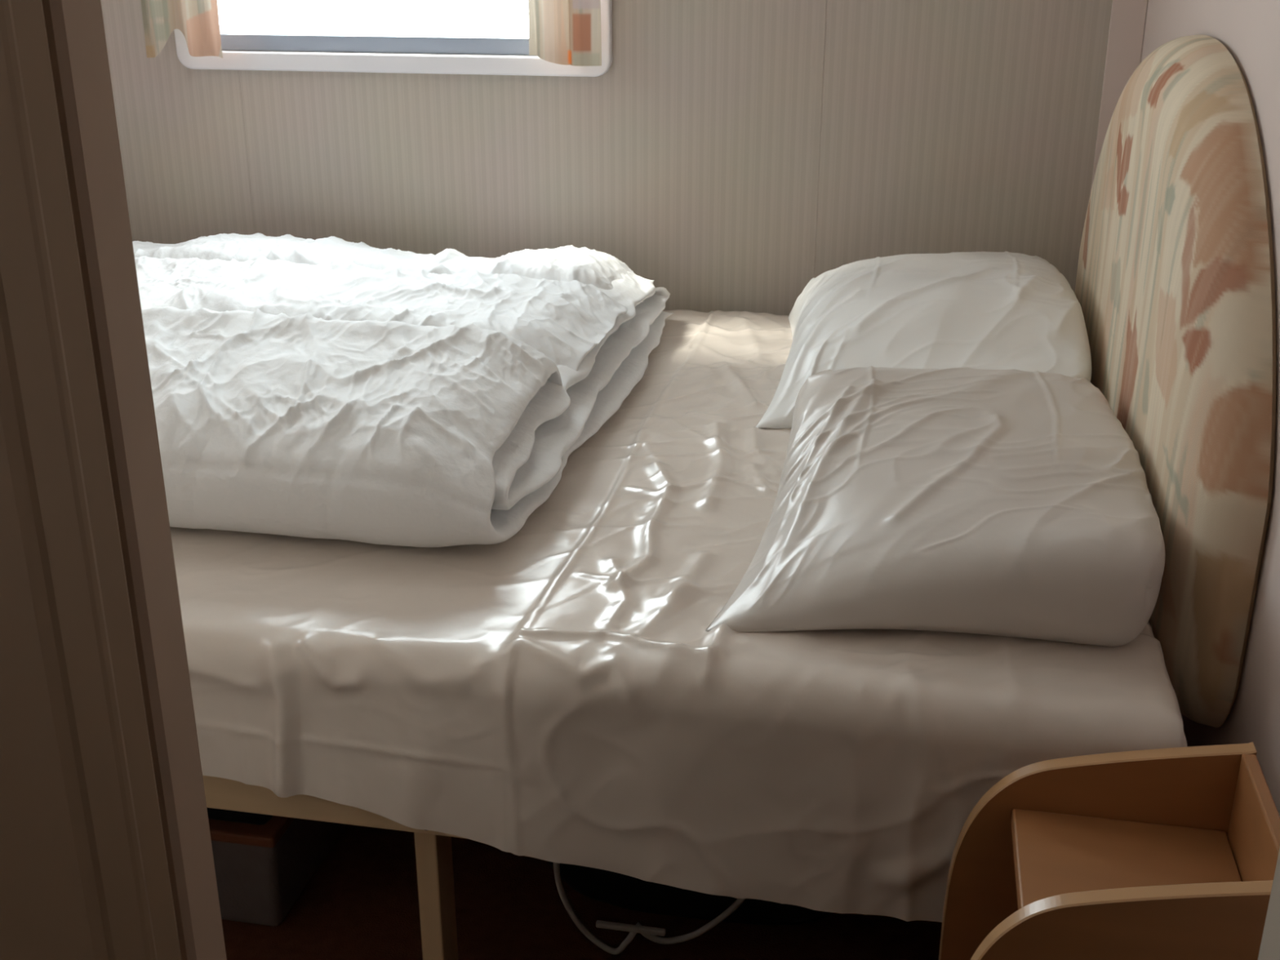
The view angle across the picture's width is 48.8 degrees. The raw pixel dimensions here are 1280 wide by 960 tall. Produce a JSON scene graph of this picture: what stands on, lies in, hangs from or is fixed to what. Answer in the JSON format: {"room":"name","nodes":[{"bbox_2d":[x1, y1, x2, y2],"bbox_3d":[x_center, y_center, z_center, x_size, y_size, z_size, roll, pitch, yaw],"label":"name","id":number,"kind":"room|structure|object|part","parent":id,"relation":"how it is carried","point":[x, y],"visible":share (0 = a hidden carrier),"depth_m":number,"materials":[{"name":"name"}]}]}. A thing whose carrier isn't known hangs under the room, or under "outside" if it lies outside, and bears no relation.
{"room":"bedroom","nodes":[
{"label":"bedroom","id":0,"kind":"room"},
{"bbox_2d":[221,824,942,959],"bbox_3d":[-0.308,0.775,1.411,3.500,0.050,3.310,4,22,10],"label":"floor","id":1,"kind":"structure","parent":0,"point":[361,902],"depth_m":1.84,"materials":[{"name":"red carpet"}]},
{"bbox_2d":[206,807,346,926],"bbox_3d":[-0.561,0.436,1.942,0.271,0.193,0.301,4,22,10],"label":"storage box","id":2,"kind":"object","parent":1,"relation":"on","point":[263,863],"visible":0.19,"depth_m":1.81,"materials":[{"name":"grey fabric"}]},
{"bbox_3d":[-0.561,0.365,1.914,0.245,0.040,0.275,4,22,10],"label":"lid","id":3,"kind":"part","parent":2,"relation":"part of","materials":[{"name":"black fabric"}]},
{"bbox_2d":[202,775,465,959],"bbox_3d":[-0.318,0.241,2.177,1.872,0.386,1.362,4,22,10],"label":"bed","id":4,"kind":"object","parent":1,"relation":"on","point":[433,850],"visible":0.02,"depth_m":1.50,"materials":[{"name":"brown wood"}]},
{"bbox_3d":[-0.446,0.325,1.506,1.872,0.051,0.020,4,22,10],"label":"rail","id":5,"kind":"part","parent":4,"relation":"part of","materials":[{"name":"brown wood"}]},
{"bbox_3d":[-0.223,0.489,1.563,0.025,0.370,0.048,4,22,10],"label":"leg","id":6,"kind":"part","parent":4,"relation":"part of","materials":[{"name":"brown wood"}]},
{"bbox_2d":[548,861,832,955],"bbox_3d":[0.086,0.447,1.877,0.434,0.220,0.346,4,22,10],"label":"cable","id":7,"kind":"object","parent":1,"relation":"on","point":[613,888],"visible":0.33,"depth_m":1.79,"materials":[{"name":"white plastic"}]},
{"bbox_2d":[938,742,1279,959],"bbox_3d":[0.382,0.513,1.229,0.242,0.567,0.205,4,22,10],"label":"nightstand","id":8,"kind":"object","parent":1,"relation":"on","point":[1168,853],"visible":0.99,"depth_m":1.19,"materials":[{"name":"brown wood"}]},
{"bbox_3d":[0.364,0.547,1.143,0.240,0.566,0.016,4,22,10],"label":"panel","id":9,"kind":"part","parent":8,"relation":"part of","materials":[{"name":"brown wood"}]},
{"bbox_2d":[1010,808,1241,910],"bbox_3d":[0.400,0.333,1.155,0.179,0.016,0.171,4,22,10],"label":"shelf","id":10,"kind":"object","parent":8,"relation":"attached to","point":[1056,851],"depth_m":1.19,"materials":[{"name":"brown wood"}]},
{"bbox_3d":[0.495,0.514,1.206,0.012,0.546,0.171,4,22,10],"label":"panel","id":11,"kind":"part","parent":8,"relation":"part of","materials":[{"name":"brown wood"}]},
{"bbox_2d":[100,0,1148,315],"bbox_3d":[-0.167,-0.750,2.570,2.150,1.950,0.050,4,22,10],"label":"wall","id":12,"kind":"structure","parent":0,"point":[948,126],"depth_m":2.56,"materials":[{"name":"paper"}]},
{"bbox_2d":[230,71,254,235],"bbox_3d":[-0.764,-0.322,2.833,0.018,0.962,0.001,4,22,10],"label":"trim","id":13,"kind":"structure","parent":12,"relation":"attached to","point":[234,75],"depth_m":2.71,"materials":[{"name":"plastic"}]},
{"bbox_2d":[173,0,612,76],"bbox_3d":[-0.456,-1.114,2.474,0.833,0.769,0.065,4,22,10],"label":"window","id":14,"kind":"structure","parent":12,"relation":"in","point":[481,64],"depth_m":2.58,"materials":[{"name":"white plastic"}]},
{"bbox_3d":[-0.453,-1.118,2.485,0.765,0.700,0.041,4,22,10],"label":"sash","id":15,"kind":"part","parent":14,"relation":"part of","materials":[{"name":"white plastic"}]},
{"bbox_2d":[803,0,826,288],"bbox_3d":[0.310,-0.706,2.459,0.018,1.949,0.001,4,22,10],"label":"trim","id":16,"kind":"structure","parent":12,"relation":"attached to","point":[820,5],"depth_m":2.50,"materials":[{"name":"plastic"}]},
{"bbox_2d":[1090,0,1147,191],"bbox_3d":[0.806,-0.670,2.367,0.056,1.949,0.004,4,22,10],"label":"trim","id":17,"kind":"structure","parent":12,"relation":"attached to","point":[1128,17],"depth_m":2.35,"materials":[{"name":"beige paint"}]},
{"bbox_3d":[-0.483,-1.500,2.278,0.970,0.021,0.067,4,22,10],"label":"rail","id":18,"kind":"object","parent":12,"relation":"attached to","visible":0},
{"bbox_2d":[140,0,222,57],"bbox_3d":[-0.839,-1.141,2.465,0.163,0.780,0.040,4,22,10],"label":"curtain","id":19,"kind":"object","parent":18,"relation":"hanging from","point":[198,21],"visible":1,"depth_m":2.58,"materials":[{"name":"beige fabric"}]},
{"bbox_2d":[528,0,601,66],"bbox_3d":[-0.133,-1.091,2.336,0.133,0.780,0.040,4,22,10],"label":"curtain","id":20,"kind":"object","parent":18,"relation":"hanging from","point":[562,32],"visible":1,"depth_m":2.45,"materials":[{"name":"beige fabric"}]},
{"bbox_2d":[1140,0,1279,815],"bbox_3d":[0.676,-0.328,1.488,0.050,1.950,1.905,4,22,10],"label":"wall","id":21,"kind":"structure","parent":0,"point":[1249,29],"depth_m":1.43,"materials":[{"name":"beige paint"}]},
{"bbox_2d":[1074,34,1276,727],"bbox_3d":[0.676,-0.245,1.879,0.078,0.661,1.230,4,22,10],"label":"headboard","id":22,"kind":"object","parent":21,"relation":"attached to","point":[1175,287],"visible":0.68,"depth_m":1.45,"materials":[{"name":"fabric"}]},
{"bbox_3d":[-0.176,-0.022,0.704,3.000,1.950,0.075,4,22,10],"label":"wall","id":23,"kind":"structure","parent":0,"visible":0},
{"bbox_2d":[0,0,182,959],"bbox_3d":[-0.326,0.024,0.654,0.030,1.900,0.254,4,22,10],"label":"door","id":24,"kind":"structure","parent":23,"relation":"attached to","point":[84,870],"depth_m":0.73,"materials":[{"name":"brown wood"}]},
{"bbox_2d":[41,0,226,959],"bbox_3d":[-0.296,-0.030,0.794,0.032,1.900,0.050,4,22,10],"label":"trim","id":25,"kind":"structure","parent":23,"relation":"attached to","point":[75,28],"depth_m":0.79,"materials":[{"name":"brown wood"}]},
{"bbox_2d":[1257,848,1279,959],"bbox_3d":[0.350,0.031,0.636,0.026,1.900,0.135,4,22,10],"label":"trim","id":26,"kind":"structure","parent":23,"relation":"attached to","point":[1269,949],"depth_m":0.77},
{"bbox_3d":[-0.313,-0.012,2.082,1.871,0.152,1.353,4,22,10],"label":"mattress","id":27,"kind":"object","parent":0,"visible":0},
{"bbox_2d":[169,309,1186,922],"bbox_3d":[-0.309,0.013,2.077,1.894,0.254,1.417,4,22,10],"label":"sheet","id":28,"kind":"object","parent":27,"relation":"on","point":[558,690],"visible":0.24,"depth_m":1.40,"materials":[{"name":"white fabric"}]},
{"bbox_2d":[132,232,673,547],"bbox_3d":[-0.613,-0.221,2.129,1.206,0.183,1.127,4,22,10],"label":"duvet","id":29,"kind":"object","parent":28,"relation":"on","point":[331,387],"visible":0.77,"depth_m":1.77,"materials":[{"name":"white fabric"}]},
{"bbox_2d":[755,251,1091,428],"bbox_3d":[0.440,-0.245,2.190,0.472,0.179,0.619,4,22,10],"label":"pillow","id":30,"kind":"object","parent":28,"relation":"on","point":[1006,310],"visible":0.7,"depth_m":2.03,"materials":[{"name":"white fabric"}]},
{"bbox_2d":[705,365,1164,646],"bbox_3d":[0.348,-0.002,1.616,0.458,0.143,0.636,4,22,10],"label":"pillow","id":31,"kind":"object","parent":28,"relation":"on","point":[1015,503],"visible":1,"depth_m":1.44,"materials":[{"name":"beige fabric"}]}
]}

